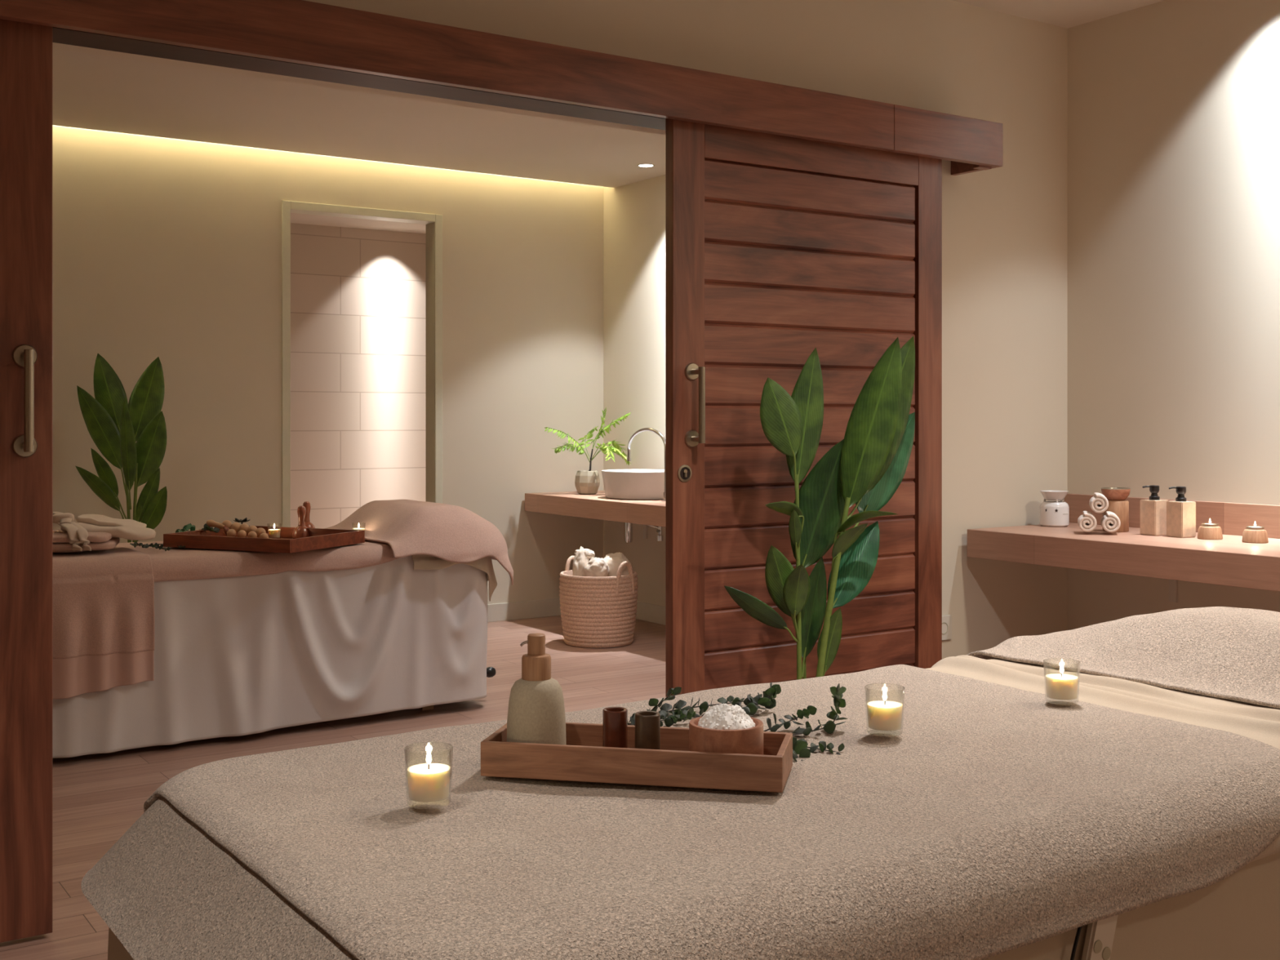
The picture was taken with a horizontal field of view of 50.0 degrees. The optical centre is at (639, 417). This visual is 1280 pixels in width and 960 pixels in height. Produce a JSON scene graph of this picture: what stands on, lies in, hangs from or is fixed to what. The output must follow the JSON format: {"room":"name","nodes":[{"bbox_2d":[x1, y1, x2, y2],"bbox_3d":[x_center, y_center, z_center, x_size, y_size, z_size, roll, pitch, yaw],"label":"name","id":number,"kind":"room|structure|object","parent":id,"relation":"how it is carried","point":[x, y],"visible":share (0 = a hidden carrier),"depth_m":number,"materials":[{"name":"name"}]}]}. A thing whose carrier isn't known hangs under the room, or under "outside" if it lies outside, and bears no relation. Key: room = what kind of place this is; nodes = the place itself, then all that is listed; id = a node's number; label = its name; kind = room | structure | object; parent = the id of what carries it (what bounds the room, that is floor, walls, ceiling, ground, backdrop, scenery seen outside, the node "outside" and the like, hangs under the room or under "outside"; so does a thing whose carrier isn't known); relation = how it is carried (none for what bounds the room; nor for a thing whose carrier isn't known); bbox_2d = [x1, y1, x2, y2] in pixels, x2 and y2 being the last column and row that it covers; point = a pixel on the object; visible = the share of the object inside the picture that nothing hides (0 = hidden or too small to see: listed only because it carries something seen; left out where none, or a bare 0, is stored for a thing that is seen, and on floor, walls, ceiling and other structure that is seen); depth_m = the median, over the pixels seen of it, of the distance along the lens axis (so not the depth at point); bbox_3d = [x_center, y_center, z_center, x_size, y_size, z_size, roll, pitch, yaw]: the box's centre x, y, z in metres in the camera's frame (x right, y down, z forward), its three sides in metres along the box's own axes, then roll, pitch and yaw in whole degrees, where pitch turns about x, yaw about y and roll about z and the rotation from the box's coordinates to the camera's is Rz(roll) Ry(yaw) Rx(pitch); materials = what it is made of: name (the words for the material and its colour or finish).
{"room":"spa massage room","nodes":[
{"label":"spa massage room","id":0,"kind":"room"},
{"bbox_2d":[52,124,603,604],"bbox_3d":[-3.105,-0.220,6.633,7.070,2.840,0.110,0,0,-34],"label":"wall","id":1,"kind":"structure","parent":0,"point":[168,249],"depth_m":7.32,"materials":[{"name":"paint"}]},
{"bbox_2d":[281,200,442,527],"bbox_3d":[-1.561,0.017,7.670,0.944,2.367,0.126,0,0,-34],"label":"trim","id":2,"kind":"structure","parent":1,"relation":"attached to","point":[288,207],"depth_m":7.50,"materials":[{"name":"paint"}]},
{"bbox_2d":[426,222,435,502],"bbox_3d":[-1.208,0.040,7.908,0.003,2.321,0.120,0,0,-34],"label":"trim","id":3,"kind":"structure","parent":1,"relation":"attached to","point":[430,228],"depth_m":7.90,"materials":[{"name":"paint"}]},
{"bbox_2d":[487,598,561,622],"bbox_3d":[-3.070,1.147,6.581,6.870,0.105,0.014,0,0,-34],"label":"baseboard","id":4,"kind":"structure","parent":1,"relation":"attached to","point":[544,607],"depth_m":8.18,"materials":[{"name":"white paint"}]},
{"bbox_2d":[0,615,665,959],"bbox_3d":[-0.767,1.230,3.283,7.200,0.060,10.300,0,0,-34],"label":"floor","id":5,"kind":"structure","parent":0,"point":[97,797],"depth_m":5.01,"materials":[{"name":"brown wood"}]},
{"bbox_2d":[75,353,167,542],"bbox_3d":[-2.430,0.446,6.441,0.410,1.507,0.200,0,0,-15],"label":"leafy plant","id":6,"kind":"object","parent":5,"relation":"on","point":[114,424],"visible":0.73,"depth_m":6.45,"materials":[{"name":"green plant"}]},
{"bbox_2d":[52,555,495,758],"bbox_3d":[-1.638,0.860,5.421,2.124,0.681,0.794,0,0,-34],"label":"bed","id":7,"kind":"object","parent":5,"relation":"on","point":[246,655],"visible":0.71,"depth_m":5.19,"materials":[{"name":"white fabric"}]},
{"bbox_2d":[52,544,155,699],"bbox_3d":[-2.166,0.729,5.014,0.577,0.476,0.765,0,0,-34],"label":"towel","id":8,"kind":"object","parent":7,"relation":"on","point":[104,624],"visible":0.48,"depth_m":4.78,"materials":[{"name":"brown fabric"}]},
{"bbox_2d":[52,511,155,552],"bbox_3d":[-2.063,0.414,5.023,0.545,0.141,0.345,0,0,-16],"label":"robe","id":9,"kind":"object","parent":8,"relation":"on","point":[86,532],"visible":0.77,"depth_m":4.98,"materials":[{"name":"beige fabric"}]},
{"bbox_2d":[118,539,399,582],"bbox_3d":[-1.743,0.589,5.364,1.892,0.180,0.786,0,0,-34],"label":"towel","id":10,"kind":"object","parent":7,"relation":"on","point":[176,563],"visible":0.23,"depth_m":5.16,"materials":[{"name":"beige fabric"}]},
{"bbox_2d":[129,542,170,551],"bbox_3d":[-1.866,0.494,5.250,0.049,0.025,0.331,0,0,-44],"label":"eucalyptus sprig","id":11,"kind":"object","parent":10,"relation":"on","point":[135,544],"visible":1,"depth_m":5.27,"materials":[{"name":"green plant"}]},
{"bbox_2d":[155,542,185,548],"bbox_3d":[-1.800,0.493,5.289,0.198,0.019,0.047,0,0,40],"label":"eucalyptus sprig","id":12,"kind":"object","parent":10,"relation":"on","point":[180,546],"visible":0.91,"depth_m":5.24,"materials":[{"name":"green plant"}]},
{"bbox_2d":[163,525,364,553],"bbox_3d":[-1.471,0.474,5.391,0.607,0.050,0.466,0,0,24],"label":"wooden tray","id":13,"kind":"object","parent":10,"relation":"on","point":[318,538],"visible":0.86,"depth_m":5.23,"materials":[{"name":"brown wood"}]},
{"bbox_2d":[175,523,195,532],"bbox_3d":[-1.821,0.448,5.486,0.095,0.049,0.056,0,0,14],"label":"eucalyptus sprig","id":14,"kind":"object","parent":13,"relation":"on","point":[188,526],"visible":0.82,"depth_m":5.49,"materials":[{"name":"green plant"}]},
{"bbox_2d":[199,523,219,533],"bbox_3d":[-1.732,0.449,5.487,0.091,0.051,0.053,0,0,5],"label":"eucalyptus sprig","id":15,"kind":"object","parent":13,"relation":"on","point":[206,527],"visible":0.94,"depth_m":5.49,"materials":[{"name":"green plant"}]},
{"bbox_2d":[206,520,229,536],"bbox_3d":[-1.659,0.436,5.414,0.137,0.064,0.028,0,0,32],"label":"stick","id":16,"kind":"object","parent":13,"relation":"on","point":[211,523],"visible":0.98,"depth_m":5.41,"materials":[{"name":"brown wood"}]},
{"bbox_2d":[233,517,250,524],"bbox_3d":[-1.613,0.448,5.526,0.066,0.091,0.129,0,0,-34],"label":"flower","id":17,"kind":"object","parent":13,"relation":"on","point":[245,520],"visible":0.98,"depth_m":5.49,"materials":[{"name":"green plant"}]},
{"bbox_2d":[222,520,269,537],"bbox_3d":[-1.554,0.445,5.391,0.204,0.082,0.099,0,0,0],"label":"roller","id":18,"kind":"object","parent":13,"relation":"on","point":[242,530],"visible":0.87,"depth_m":5.40,"materials":[{"name":"brown wood"}]},
{"bbox_2d":[245,536,293,539],"bbox_3d":[-1.471,0.495,5.391,0.583,0.007,0.442,0,0,24],"label":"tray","id":19,"kind":"object","parent":13,"relation":"on","point":[281,537],"depth_m":5.60,"materials":[{"name":"brown wood"}]},
{"bbox_2d":[266,524,281,537],"bbox_3d":[-1.478,0.459,5.541,0.055,0.064,0.055,0,0,22],"label":"glass candle","id":20,"kind":"object","parent":13,"relation":"on","point":[273,533],"visible":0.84,"depth_m":5.52,"materials":[{"name":"beige wax"}]},
{"bbox_2d":[292,505,308,538],"bbox_3d":[-1.381,0.425,5.595,0.074,0.132,0.074,0,0,-34],"label":"cup","id":21,"kind":"object","parent":13,"relation":"on","point":[300,531],"visible":0.91,"depth_m":5.58,"materials":[{"name":"brown wood"}]},
{"bbox_2d":[302,501,315,528],"bbox_3d":[-1.414,0.423,5.818,0.074,0.136,0.074,0,0,-34],"label":"cup","id":22,"kind":"object","parent":13,"relation":"on","point":[308,524],"visible":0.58,"depth_m":5.81,"materials":[{"name":"brown wood"}]},
{"bbox_2d":[324,499,513,585],"bbox_3d":[-0.963,0.528,5.894,0.601,0.337,0.915,0,0,-34],"label":"towel","id":23,"kind":"object","parent":7,"relation":"on","point":[447,532],"visible":0.94,"depth_m":5.58,"materials":[{"name":"beige fabric"}]},
{"bbox_2d":[351,523,365,530],"bbox_3d":[-1.166,0.467,5.686,0.055,0.064,0.055,0,0,17],"label":"glass candle","id":24,"kind":"object","parent":23,"relation":"on","point":[358,528],"visible":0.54,"depth_m":5.68,"materials":[{"name":"beige wax"}]},
{"bbox_2d":[411,554,497,601],"bbox_3d":[-0.942,0.642,5.913,0.452,0.293,0.849,0,0,-34],"label":"towel","id":25,"kind":"object","parent":7,"relation":"on","point":[421,562],"visible":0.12,"depth_m":5.53,"materials":[{"name":"beige fabric"}]},
{"bbox_2d":[559,555,638,648],"bbox_3d":[-0.220,0.973,7.309,0.420,0.447,0.426,0,0,-34],"label":"woven basket","id":26,"kind":"object","parent":5,"relation":"on","point":[597,611],"visible":0.97,"depth_m":7.14,"materials":[{"name":"beige wicker"}]},
{"bbox_2d":[572,546,588,576],"bbox_3d":[-0.315,0.792,7.290,0.088,0.213,0.132,0,0,-5],"label":"towel","id":27,"kind":"object","parent":26,"relation":"in","point":[580,560],"visible":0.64,"depth_m":7.25,"materials":[{"name":"beige fabric"}]},
{"bbox_2d":[574,548,595,559],"bbox_3d":[-0.296,0.725,7.309,0.112,0.055,0.074,0,0,-11],"label":"towel","id":28,"kind":"object","parent":27,"relation":"on","point":[588,553],"visible":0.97,"depth_m":7.29,"materials":[{"name":"beige fabric"}]},
{"bbox_2d":[603,551,631,576],"bbox_3d":[-0.134,0.806,7.339,0.179,0.173,0.157,0,0,26],"label":"towel","id":29,"kind":"object","parent":26,"relation":"in","point":[615,560],"visible":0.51,"depth_m":7.28,"materials":[{"name":"beige fabric"}]},
{"bbox_3d":[-0.223,0.900,7.339,0.254,0.127,0.243,7,-4,-34],"label":"towel","id":30,"kind":"object","parent":26,"relation":"in","visible":0},
{"bbox_2d":[584,556,608,576],"bbox_3d":[-0.228,0.800,7.236,0.132,0.129,0.113,0,0,-1],"label":"towel","id":31,"kind":"object","parent":30,"relation":"on","point":[596,566],"visible":0.73,"depth_m":7.20,"materials":[{"name":"beige fabric"}]},
{"bbox_2d":[107,852,1279,959],"bbox_3d":[0.378,0.835,1.947,2.056,0.731,0.901,0,0,-34],"label":"bed","id":32,"kind":"object","parent":5,"relation":"on","point":[1237,917],"depth_m":1.62,"materials":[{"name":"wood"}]},
{"bbox_2d":[80,797,357,959],"bbox_3d":[-0.404,0.523,1.424,0.203,0.142,0.895,0,0,-34],"label":"blanket","id":33,"kind":"object","parent":32,"relation":"on","point":[166,890],"visible":0.56,"depth_m":1.45,"materials":[{"name":"beige fabric"}]},
{"bbox_2d":[143,664,1279,959],"bbox_3d":[0.138,0.520,1.788,1.333,0.154,0.910,0,0,-34],"label":"blanket","id":34,"kind":"object","parent":32,"relation":"on","point":[1000,819],"visible":0.85,"depth_m":1.50,"materials":[{"name":"beige fabric"}]},
{"bbox_2d":[404,747,453,804],"bbox_3d":[-0.240,0.407,1.560,0.055,0.064,0.055,0,0,0],"label":"glass candle","id":35,"kind":"object","parent":34,"relation":"on","point":[427,782],"visible":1,"depth_m":1.54,"materials":[{"name":"beige wax"}]},
{"bbox_2d":[480,722,792,792],"bbox_3d":[-0.002,0.418,1.707,0.370,0.042,0.128,0,0,12],"label":"wooden tray","id":36,"kind":"object","parent":34,"relation":"on","point":[584,758],"visible":0.85,"depth_m":1.65,"materials":[{"name":"brown wood"}]},
{"bbox_2d":[506,633,566,745],"bbox_3d":[-0.131,0.353,1.736,0.075,0.159,0.075,0,0,0],"label":"soap dispenser","id":37,"kind":"object","parent":36,"relation":"on","point":[536,708],"visible":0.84,"depth_m":1.71,"materials":[{"name":"beige ceramic"}]},
{"bbox_2d":[506,677,566,745],"bbox_3d":[-0.131,0.381,1.736,0.075,0.103,0.075,0,0,0],"label":"bottle","id":38,"kind":"object","parent":37,"relation":"attached to","point":[536,708],"depth_m":1.71,"materials":[{"name":"beige ceramic"}]},
{"bbox_2d":[602,706,627,747],"bbox_3d":[-0.031,0.399,1.717,0.031,0.068,0.031,0,0,-34],"label":"cup","id":39,"kind":"object","parent":36,"relation":"in","point":[615,719],"visible":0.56,"depth_m":1.70,"materials":[{"name":"red ceramic"}]},
{"bbox_2d":[635,711,660,749],"bbox_3d":[0.009,0.399,1.698,0.031,0.067,0.031,0,0,-34],"label":"cup","id":40,"kind":"object","parent":36,"relation":"in","point":[647,723],"visible":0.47,"depth_m":1.69,"materials":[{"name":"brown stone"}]},
{"bbox_2d":[688,715,763,755],"bbox_3d":[0.106,0.403,1.680,0.091,0.060,0.091,0,0,22],"label":"wooden bowl","id":41,"kind":"object","parent":36,"relation":"in","point":[748,740],"visible":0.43,"depth_m":1.64,"materials":[{"name":"brown wood"}]},
{"bbox_2d":[697,703,755,729],"bbox_3d":[0.106,0.385,1.680,0.077,0.071,0.077,0,0,-34],"label":"salt","id":42,"kind":"object","parent":41,"relation":"in","point":[722,716],"visible":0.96,"depth_m":1.66,"materials":[{"name":"white food"}]},
{"bbox_2d":[630,707,693,727],"bbox_3d":[0.031,0.433,1.974,0.104,0.025,0.037,0,0,-21],"label":"eucalyptus sprig","id":43,"kind":"object","parent":34,"relation":"on","point":[668,722],"visible":0.55,"depth_m":1.98,"materials":[{"name":"green plant"}]},
{"bbox_2d":[646,686,681,711],"bbox_3d":[0.024,0.418,1.988,0.072,0.060,0.033,0,0,16],"label":"eucalyptus sprig","id":44,"kind":"object","parent":34,"relation":"on","point":[652,702],"visible":0.77,"depth_m":1.98,"materials":[{"name":"green plant"}]},
{"bbox_2d":[627,707,704,724],"bbox_3d":[0.029,0.446,2.024,0.146,0.035,0.041,0,0,-20],"label":"eucalyptus sprig","id":45,"kind":"object","parent":34,"relation":"on","point":[695,715],"visible":0.32,"depth_m":2.04,"materials":[{"name":"green plant"}]},
{"bbox_2d":[659,689,776,715],"bbox_3d":[0.122,0.436,2.095,0.199,0.028,0.044,0,0,-22],"label":"eucalyptus sprig","id":46,"kind":"object","parent":34,"relation":"on","point":[680,704],"visible":0.63,"depth_m":2.08,"materials":[{"name":"green plant"}]},
{"bbox_2d":[733,682,781,715],"bbox_3d":[0.174,0.423,2.065,0.083,0.040,0.045,0,0,-34],"label":"eucalyptus sprig","id":47,"kind":"object","parent":34,"relation":"on","point":[751,708],"visible":0.91,"depth_m":2.07,"materials":[{"name":"green plant"}]},
{"bbox_2d":[763,705,817,732],"bbox_3d":[0.211,0.426,1.946,0.079,0.032,0.038,0,0,-34],"label":"eucalyptus sprig","id":48,"kind":"object","parent":34,"relation":"on","point":[811,709],"visible":1,"depth_m":1.95,"materials":[{"name":"green plant"}]},
{"bbox_2d":[792,737,810,761],"bbox_3d":[0.200,0.439,1.801,0.050,0.031,0.059,0,0,-34],"label":"eucalyptus sprig","id":49,"kind":"object","parent":34,"relation":"on","point":[799,747],"visible":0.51,"depth_m":1.80,"materials":[{"name":"green plant"}]},
{"bbox_2d":[791,683,848,735],"bbox_3d":[0.241,0.410,1.917,0.126,0.067,0.042,0,0,-34],"label":"eucalyptus sprig","id":50,"kind":"object","parent":34,"relation":"on","point":[829,726],"visible":0.94,"depth_m":1.94,"materials":[{"name":"green plant"}]},
{"bbox_2d":[797,738,844,755],"bbox_3d":[0.233,0.440,1.835,0.087,0.021,0.038,0,0,11],"label":"eucalyptus sprig","id":51,"kind":"object","parent":34,"relation":"on","point":[822,744],"visible":0.63,"depth_m":1.83,"materials":[{"name":"green plant"}]},
{"bbox_2d":[864,686,904,733],"bbox_3d":[0.341,0.407,1.910,0.055,0.064,0.055,0,0,30],"label":"glass candle","id":52,"kind":"object","parent":34,"relation":"on","point":[882,715],"visible":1,"depth_m":1.89,"materials":[{"name":"beige wax"}]},
{"bbox_2d":[1043,661,1079,699],"bbox_3d":[0.657,0.411,2.136,0.055,0.064,0.055,0,0,34],"label":"glass candle","id":53,"kind":"object","parent":34,"relation":"on","point":[1060,686],"visible":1,"depth_m":2.12,"materials":[{"name":"beige wax"}]},
{"bbox_2d":[1093,939,1111,959],"bbox_3d":[0.505,0.582,1.499,0.032,0.021,0.001,20,-11,-32],"label":"bolt","id":54,"kind":"object","parent":32,"relation":"attached to","point":[1101,948],"depth_m":1.50,"materials":[{"name":"paint"}]},
{"bbox_2d":[926,655,1279,862],"bbox_3d":[0.374,0.520,1.952,2.052,0.162,0.912,0,0,-34],"label":"sheet","id":55,"kind":"object","parent":32,"relation":"on","point":[1261,723],"visible":0.12,"depth_m":2.21,"materials":[{"name":"beige fabric"}]},
{"bbox_2d":[965,606,1279,708],"bbox_3d":[1.108,0.522,2.443,0.543,0.344,0.999,0,0,-34],"label":"pillow","id":56,"kind":"object","parent":32,"relation":"on","point":[1224,652],"visible":0.83,"depth_m":2.42,"materials":[{"name":"beige fabric"}]},
{"bbox_2d":[724,336,915,679],"bbox_3d":[0.557,0.474,4.091,0.624,1.452,0.233,0,0,-8],"label":"leafy plant","id":57,"kind":"object","parent":5,"relation":"on","point":[865,468],"visible":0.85,"depth_m":4.09,"materials":[{"name":"green plant"}]},
{"bbox_2d":[290,222,426,528],"bbox_3d":[-1.946,-0.100,8.518,2.300,2.600,0.100,0,0,-34],"label":"wall","id":58,"kind":"structure","parent":0,"point":[358,295],"depth_m":8.57,"materials":[{"name":"tile"}]},
{"bbox_2d":[290,213,426,234],"bbox_3d":[-1.761,-1.218,8.154,2.400,0.065,0.910,0,0,-34],"label":"ceiling","id":59,"kind":"structure","parent":0,"point":[296,218],"depth_m":8.35,"materials":[{"name":"paint"}]},
{"bbox_2d":[52,48,665,187],"bbox_3d":[-2.121,-1.565,5.174,7.070,0.310,3.630,0,0,-34],"label":"ceiling","id":60,"kind":"structure","parent":0,"point":[91,91],"depth_m":6.59,"materials":[{"name":"paint"}]},
{"bbox_2d":[636,163,654,167],"bbox_3d":[0.034,-1.408,7.658,0.100,0.004,0.100,0,0,-34],"label":"recessed light","id":61,"kind":"object","parent":60,"relation":"in","point":[645,165],"visible":1,"depth_m":7.65,"materials":[{"name":"white paint"}]},
{"bbox_2d":[52,0,1067,658],"bbox_3d":[-1.010,-0.220,3.661,7.220,2.840,0.120,0,0,-34],"label":"wall","id":62,"kind":"structure","parent":0,"point":[1005,228],"depth_m":5.09,"materials":[{"name":"paint"}]},
{"bbox_2d":[0,18,52,942],"bbox_3d":[-1.832,0.124,2.828,1.166,2.128,0.102,0,0,-34],"label":"door","id":63,"kind":"structure","parent":62,"relation":"in","point":[25,48],"depth_m":3.13,"materials":[{"name":"brown wood"}]},
{"bbox_2d":[52,26,665,129],"bbox_3d":[-1.320,-0.956,3.298,5.900,0.088,0.175,0,0,-34],"label":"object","id":64,"kind":"structure","parent":62,"relation":"attached to","point":[64,36],"depth_m":3.66,"materials":[{"name":"brown wood"}]},
{"bbox_2d":[0,0,1002,175],"bbox_3d":[-1.258,-0.965,3.286,5.990,0.160,0.225,0,0,-34],"label":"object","id":65,"kind":"structure","parent":62,"relation":"attached to","point":[303,32],"depth_m":3.76,"materials":[{"name":"brown wood"}]},
{"bbox_2d":[665,118,942,697],"bbox_3d":[0.583,0.124,4.457,1.152,2.128,0.102,0,0,-34],"label":"door","id":66,"kind":"structure","parent":62,"relation":"in","point":[779,249],"depth_m":4.38,"materials":[{"name":"brown wood"}]},
{"bbox_2d":[942,614,951,640],"bbox_3d":[1.106,0.768,5.009,0.090,0.092,0.011,0,0,-34],"label":"wall socket","id":67,"kind":"object","parent":62,"relation":"attached to","point":[947,619],"visible":0.69,"depth_m":5.01,"materials":[{"name":"white paint"}]},
{"bbox_2d":[603,174,665,606],"bbox_3d":[0.769,-0.220,7.122,0.100,2.840,3.630,0,0,-34],"label":"wall","id":68,"kind":"structure","parent":0,"point":[634,213],"depth_m":8.19,"materials":[{"name":"paint"}]},
{"bbox_2d":[524,490,665,538],"bbox_3d":[0.264,0.582,7.271,0.570,0.266,2.560,0,0,-34],"label":"countertop","id":69,"kind":"structure","parent":68,"relation":"attached to","point":[596,506],"depth_m":7.54,"materials":[{"name":"brown wood"}]},
{"bbox_2d":[544,406,631,494],"bbox_3d":[-0.300,0.191,8.052,0.524,0.515,0.377,0,0,-4],"label":"fern plant","id":70,"kind":"object","parent":69,"relation":"on","point":[586,482],"visible":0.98,"depth_m":8.02,"materials":[{"name":"green plant"}]},
{"bbox_2d":[601,469,664,499],"bbox_3d":[0.003,0.372,7.686,0.422,0.152,0.480,0,0,-34],"label":"basin","id":71,"kind":"object","parent":69,"relation":"in","point":[620,484],"visible":0.79,"depth_m":7.49,"materials":[{"name":"white ceramic"}]},
{"bbox_2d":[625,522,657,542],"bbox_3d":[0.018,0.629,7.697,0.243,0.148,0.052,0,0,34],"label":"trap","id":72,"kind":"object","parent":69,"relation":"attached to","point":[628,526],"visible":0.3,"depth_m":7.73,"materials":[{"name":"silver metal"}]},
{"bbox_2d":[626,427,665,502],"bbox_3d":[0.043,0.251,7.505,0.054,0.395,0.400,0,0,-34],"label":"tap","id":73,"kind":"object","parent":69,"relation":"on","point":[628,449],"visible":0.73,"depth_m":7.50,"materials":[{"name":"silver metal"}]},
{"bbox_2d":[656,526,663,541],"bbox_3d":[0.108,0.618,7.597,0.045,0.126,0.034,0,0,-34],"label":"angle valve","id":74,"kind":"object","parent":69,"relation":"attached to","point":[660,538],"visible":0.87,"depth_m":7.59,"materials":[{"name":"silver metal"}]},
{"bbox_2d":[635,600,665,625],"bbox_3d":[0.756,1.147,7.039,0.014,0.105,3.506,0,0,-34],"label":"baseboard","id":75,"kind":"structure","parent":68,"relation":"attached to","point":[649,612],"depth_m":8.05,"materials":[{"name":"white paint"}]},
{"bbox_2d":[1040,490,1068,502],"bbox_3d":[1.568,0.300,5.190,0.105,0.046,0.105,0,0,0],"label":"bowl","id":76,"kind":"object","parent":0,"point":[1056,495],"depth_m":5.16,"materials":[{"name":"white ceramic"}]},
{"bbox_2d":[951,0,1164,28],"bbox_3d":[0.531,-1.585,1.359,7.200,0.100,5.660,0,0,-34],"label":"ceiling","id":77,"kind":"structure","parent":0,"point":[1067,14],"depth_m":5.14,"materials":[{"name":"paint"}]},
{"bbox_2d":[1067,0,1279,630],"bbox_3d":[3.275,-0.168,3.138,0.100,2.735,5.540,0,0,-34],"label":"wall","id":78,"kind":"structure","parent":0,"point":[1174,105],"depth_m":5.00,"materials":[{"name":"paint"}]},
{"bbox_2d":[967,490,1279,602],"bbox_3d":[2.342,0.474,3.895,0.600,0.395,3.238,0,0,-34],"label":"countertop","id":79,"kind":"structure","parent":78,"relation":"attached to","point":[1229,561],"depth_m":4.66,"materials":[{"name":"brown wood"}]},
{"bbox_2d":[1077,511,1097,532],"bbox_3d":[1.586,0.367,4.864,0.062,0.067,0.129,0,0,16],"label":"rolled towel","id":80,"kind":"object","parent":79,"relation":"on","point":[1087,517],"visible":1,"depth_m":4.81,"materials":[{"name":"white fabric"}]},
{"bbox_2d":[1088,492,1108,513],"bbox_3d":[1.624,0.301,4.854,0.062,0.067,0.129,0,0,16],"label":"rolled towel","id":81,"kind":"object","parent":80,"relation":"on","point":[1099,504],"visible":1,"depth_m":4.79,"materials":[{"name":"white fabric"}]},
{"bbox_2d":[1100,511,1120,532],"bbox_3d":[1.661,0.367,4.843,0.062,0.067,0.129,0,0,16],"label":"rolled towel","id":82,"kind":"object","parent":79,"relation":"on","point":[1110,522],"visible":1,"depth_m":4.78,"materials":[{"name":"white fabric"}]},
{"bbox_2d":[1101,487,1130,532],"bbox_3d":[1.717,0.331,4.950,0.102,0.156,0.102,0,0,-34],"label":"holder","id":83,"kind":"object","parent":79,"relation":"on","point":[1116,497],"visible":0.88,"depth_m":4.91,"materials":[{"name":"brown wood"}]},
{"bbox_2d":[1101,488,1130,500],"bbox_3d":[1.717,0.276,4.950,0.101,0.042,0.101,0,0,-34],"label":"bowl","id":84,"kind":"object","parent":83,"relation":"on","point":[1110,494],"depth_m":4.91,"materials":[{"name":"brown wood"}]},
{"bbox_2d":[1140,484,1168,535],"bbox_3d":[1.800,0.323,4.800,0.070,0.173,0.069,0,0,-28],"label":"soap dispenser","id":85,"kind":"object","parent":79,"relation":"on","point":[1153,510],"visible":0.96,"depth_m":4.78,"materials":[{"name":"stone"}]},
{"bbox_2d":[1166,486,1195,537],"bbox_3d":[1.861,0.323,4.720,0.070,0.173,0.069,0,0,-28],"label":"soap dispenser","id":86,"kind":"object","parent":79,"relation":"on","point":[1180,513],"visible":1,"depth_m":4.70,"materials":[{"name":"stone"}]},
{"bbox_2d":[1197,519,1222,539],"bbox_3d":[1.930,0.375,4.644,0.080,0.069,0.080,0,0,14],"label":"tealight holder","id":87,"kind":"object","parent":79,"relation":"on","point":[1209,531],"visible":1,"depth_m":4.62,"materials":[{"name":"brown wood"}]},
{"bbox_2d":[1201,523,1218,526],"bbox_3d":[1.930,0.366,4.644,0.054,0.015,0.054,0,0,13],"label":"metal cup","id":88,"kind":"object","parent":87,"relation":"on","point":[1202,524],"depth_m":4.62,"materials":[{"name":"metal"}]},
{"bbox_2d":[1241,521,1268,543],"bbox_3d":[2.025,0.375,4.514,0.080,0.069,0.080,0,0,45],"label":"tealight holder","id":89,"kind":"object","parent":79,"relation":"on","point":[1252,534],"visible":1,"depth_m":4.49,"materials":[{"name":"brown wood"}]},
{"bbox_2d":[1246,525,1264,529],"bbox_3d":[2.025,0.366,4.514,0.054,0.015,0.054,0,0,45],"label":"metal cup","id":90,"kind":"object","parent":89,"relation":"on","point":[1250,527],"depth_m":4.50,"materials":[{"name":"metal"}]},
{"bbox_2d":[1064,493,1279,538],"bbox_3d":[2.582,0.354,4.056,0.022,0.112,3.238,0,0,-34],"label":"backsplash","id":91,"kind":"structure","parent":78,"relation":"attached to","point":[1233,518],"depth_m":4.83,"materials":[{"name":"brown wood"}]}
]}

